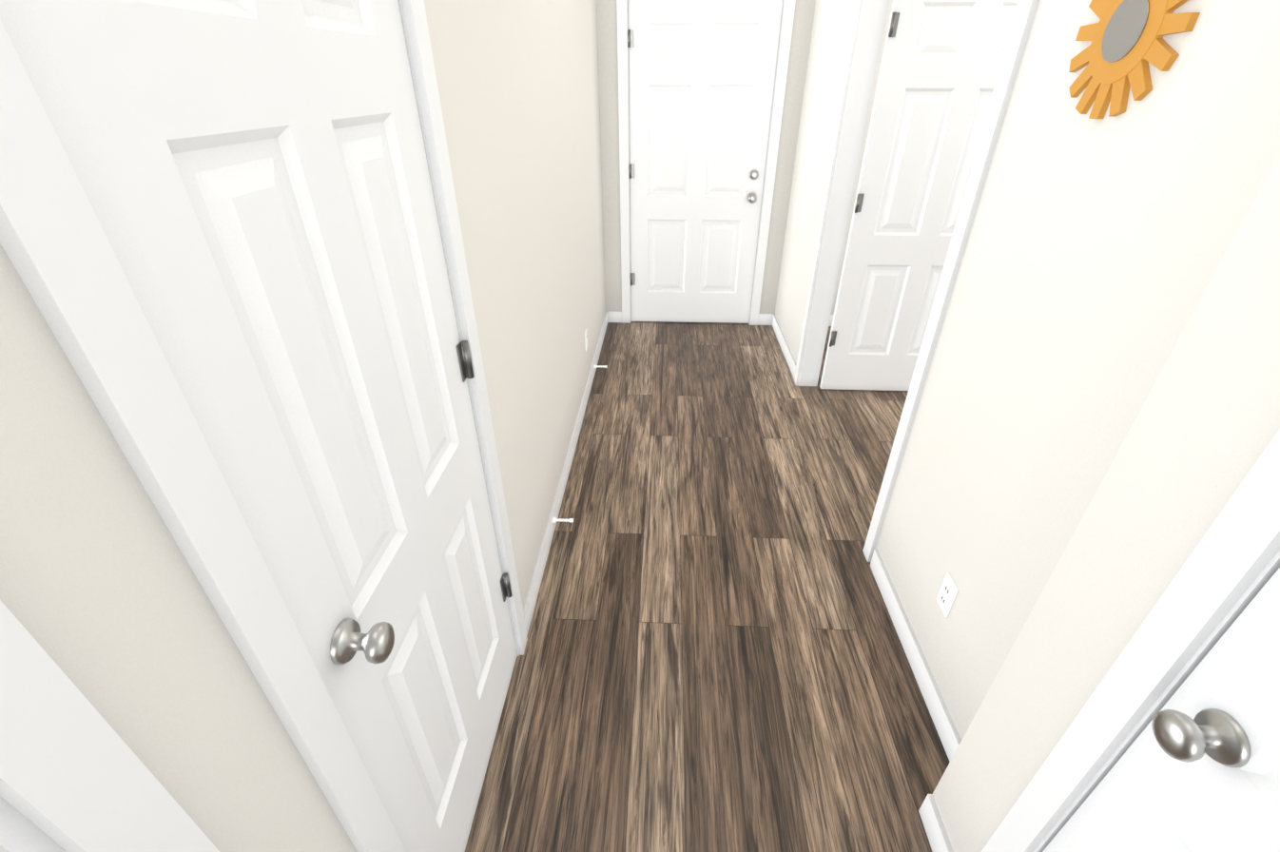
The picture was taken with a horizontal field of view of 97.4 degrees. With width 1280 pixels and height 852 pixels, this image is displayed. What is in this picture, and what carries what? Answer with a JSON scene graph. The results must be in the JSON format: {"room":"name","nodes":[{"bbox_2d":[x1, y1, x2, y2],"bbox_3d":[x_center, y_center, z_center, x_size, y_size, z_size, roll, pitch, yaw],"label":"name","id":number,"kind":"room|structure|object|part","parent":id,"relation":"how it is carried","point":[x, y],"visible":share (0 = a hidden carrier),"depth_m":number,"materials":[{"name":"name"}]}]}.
{"room":"home hallway","nodes":[
{"label":"home hallway","id":0,"kind":"room"},
{"bbox_2d":[0,0,606,851],"bbox_3d":[-0.411,-0.969,2.057,0.115,2.750,4.118,1,32,2],"label":"wall","id":1,"kind":"structure","parent":0,"point":[106,601],"depth_m":0.67,"materials":[{"name":"paint"}]},
{"bbox_2d":[0,0,517,851],"bbox_3d":[-0.406,0.088,1.027,0.106,2.020,0.721,1,32,2],"label":"door","id":2,"kind":"structure","parent":1,"relation":"in","point":[253,177],"depth_m":0.77,"materials":[{"name":"white wood"}]},
{"bbox_2d":[0,0,527,851],"bbox_3d":[-0.471,0.062,1.011,0.131,2.099,0.857,1,32,2],"label":"door frame","id":3,"kind":"structure","parent":1,"relation":"attached to","point":[57,247],"depth_m":0.53,"materials":[{"name":"white wood"}]},
{"bbox_2d":[523,310,610,636],"bbox_3d":[-0.326,-0.082,3.152,0.012,0.088,2.953,1,32,2],"label":"baseboard","id":4,"kind":"structure","parent":1,"relation":"attached to","point":[533,590],"depth_m":2.49,"materials":[{"name":"white wood"}]},
{"bbox_2d":[553,517,573,523],"bbox_3d":[-0.322,0.395,2.361,0.082,0.024,0.024,1,32,2],"label":"doorstop","id":5,"kind":"object","parent":4,"relation":"attached to","point":[564,519],"visible":0.98,"depth_m":2.35,"materials":[{"name":"white"}]},
{"bbox_2d":[594,364,607,368],"bbox_3d":[-0.252,-0.383,3.617,0.082,0.024,0.024,1,32,2],"label":"doorstop","id":6,"kind":"object","parent":4,"relation":"attached to","point":[605,366],"visible":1,"depth_m":3.61,"materials":[{"name":"white"}]},
{"bbox_2d":[584,329,587,351],"bbox_3d":[-0.311,-0.502,3.288,0.009,0.115,0.070,1,32,2],"label":"electrical outlet","id":7,"kind":"object","parent":1,"relation":"attached to","point":[586,337],"visible":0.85,"depth_m":3.27,"materials":[{"name":"white plastic"}]},
{"bbox_2d":[465,321,950,851],"bbox_3d":[0.823,1.393,0.901,10.000,0.050,11.000,1,32,2],"label":"floor","id":8,"kind":"structure","parent":0,"point":[712,658],"depth_m":1.93,"materials":[{"name":"brown wood"}]},
{"bbox_2d":[596,0,892,314],"bbox_3d":[1.621,-1.975,3.679,3.995,2.750,0.115,1,32,2],"label":"wall","id":9,"kind":"structure","parent":0,"point":[607,34],"depth_m":3.74,"materials":[{"name":"paint"}]},
{"bbox_2d":[627,0,782,323],"bbox_3d":[0.386,-1.672,3.854,0.920,2.035,0.115,1,32,2],"label":"front door","id":10,"kind":"structure","parent":9,"relation":"in","point":[702,75],"depth_m":3.77,"materials":[{"name":"white wood"}]},
{"bbox_2d":[616,0,795,325],"bbox_3d":[0.391,-1.730,3.889,1.056,2.114,0.131,1,32,2],"label":"door frame","id":11,"kind":"structure","parent":9,"relation":"attached to","point":[782,67],"depth_m":3.75,"materials":[{"name":"white wood"}]},
{"bbox_2d":[828,314,833,326],"bbox_3d":[2.317,-0.793,4.297,2.335,0.088,0.012,1,32,2],"label":"baseboard","id":12,"kind":"structure","parent":9,"relation":"attached to","point":[831,316],"depth_m":4.33,"materials":[{"name":"white wood"}]},
{"bbox_2d":[775,0,1279,739],"bbox_3d":[1.013,-1.056,2.196,0.115,2.750,3.426,1,32,2],"label":"wall","id":13,"kind":"structure","parent":0,"point":[1095,253],"depth_m":1.25,"materials":[{"name":"paint"}]},
{"bbox_2d":[766,313,796,378],"bbox_3d":[0.994,-0.580,3.955,0.040,0.088,0.943,1,32,2],"label":"baseboard","id":14,"kind":"structure","parent":13,"relation":"attached to","point":[771,320],"depth_m":3.94,"materials":[{"name":"white wood"}]},
{"bbox_2d":[870,548,961,761],"bbox_3d":[0.890,0.743,1.818,0.012,0.088,0.879,1,32,2],"label":"baseboard","id":15,"kind":"structure","parent":13,"relation":"attached to","point":[948,734],"depth_m":1.79,"materials":[{"name":"white wood"}]},
{"bbox_2d":[794,0,1039,562],"bbox_3d":[1.004,-0.759,2.343,0.131,2.089,1.568,1,32,2],"label":"door frame","id":16,"kind":"structure","parent":13,"relation":"attached to","point":[1018,37],"depth_m":2.55,"materials":[{"name":"white wood"}]},
{"bbox_3d":[1.012,-0.738,2.356,0.115,2.040,1.470,1,32,2],"label":"side room door jamb","id":17,"kind":"part","parent":16,"relation":"part of","materials":[{"name":"white wood"}]},
{"bbox_2d":[819,0,1019,390],"bbox_3d":[1.513,-1.070,2.887,0.816,2.030,0.106,1,32,2],"label":"room door","id":18,"kind":"structure","parent":13,"relation":"in","point":[941,61],"depth_m":2.81,"materials":[{"name":"white wood"}]},
{"bbox_2d":[935,572,958,617],"bbox_3d":[0.890,0.491,1.634,0.009,0.115,0.070,1,32,2],"label":"electrical outlet","id":19,"kind":"object","parent":13,"relation":"attached to","point":[947,593],"visible":1,"depth_m":1.63,"materials":[{"name":"white plastic"}]},
{"bbox_2d":[1068,0,1200,118],"bbox_3d":[0.892,-0.726,1.026,0.017,0.290,0.290,1,32,2],"label":"sunburst mirror","id":20,"kind":"object","parent":13,"relation":"attached to","point":[1123,49],"visible":1,"depth_m":1.03,"materials":[{"name":"orange wood"}]},
{"bbox_2d":[932,153,1279,846],"bbox_3d":[2.326,-1.238,-0.074,3.178,5.450,0.115,1,32,2],"label":"wall","id":21,"kind":"structure","parent":0,"point":[1226,339],"depth_m":0.83,"materials":[{"name":"paint"}]},
{"bbox_2d":[951,333,1279,851],"bbox_3d":[0.772,0.021,0.173,0.115,3.050,0.935,1,32,2],"label":"wall","id":22,"kind":"structure","parent":0,"point":[1243,436],"depth_m":0.81,"materials":[{"name":"paint"}]},
{"bbox_2d":[981,428,1279,851],"bbox_3d":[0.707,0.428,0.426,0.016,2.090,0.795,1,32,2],"label":"door frame","id":23,"kind":"structure","parent":22,"relation":"attached to","point":[1234,552],"depth_m":0.77,"materials":[{"name":"white wood"}]},
{"bbox_2d":[1042,567,1279,851],"bbox_3d":[0.699,0.457,0.441,0.106,2.011,0.659,1,32,2],"label":"closet door","id":24,"kind":"structure","parent":22,"relation":"in","point":[1195,767],"depth_m":0.71,"materials":[{"name":"white wood"}]},
{"bbox_3d":[-0.575,-0.024,-1.426,0.115,0.690,2.807,1,32,2],"label":"wall","id":25,"kind":"structure","parent":0,"visible":0},
{"bbox_2d":[0,600,219,851],"bbox_3d":[-0.565,1.103,-0.692,0.131,2.122,2.869,1,32,2],"label":"door frame","id":26,"kind":"structure","parent":25,"relation":"attached to","point":[76,774],"depth_m":0.42,"materials":[{"name":"white wood"}]}
]}

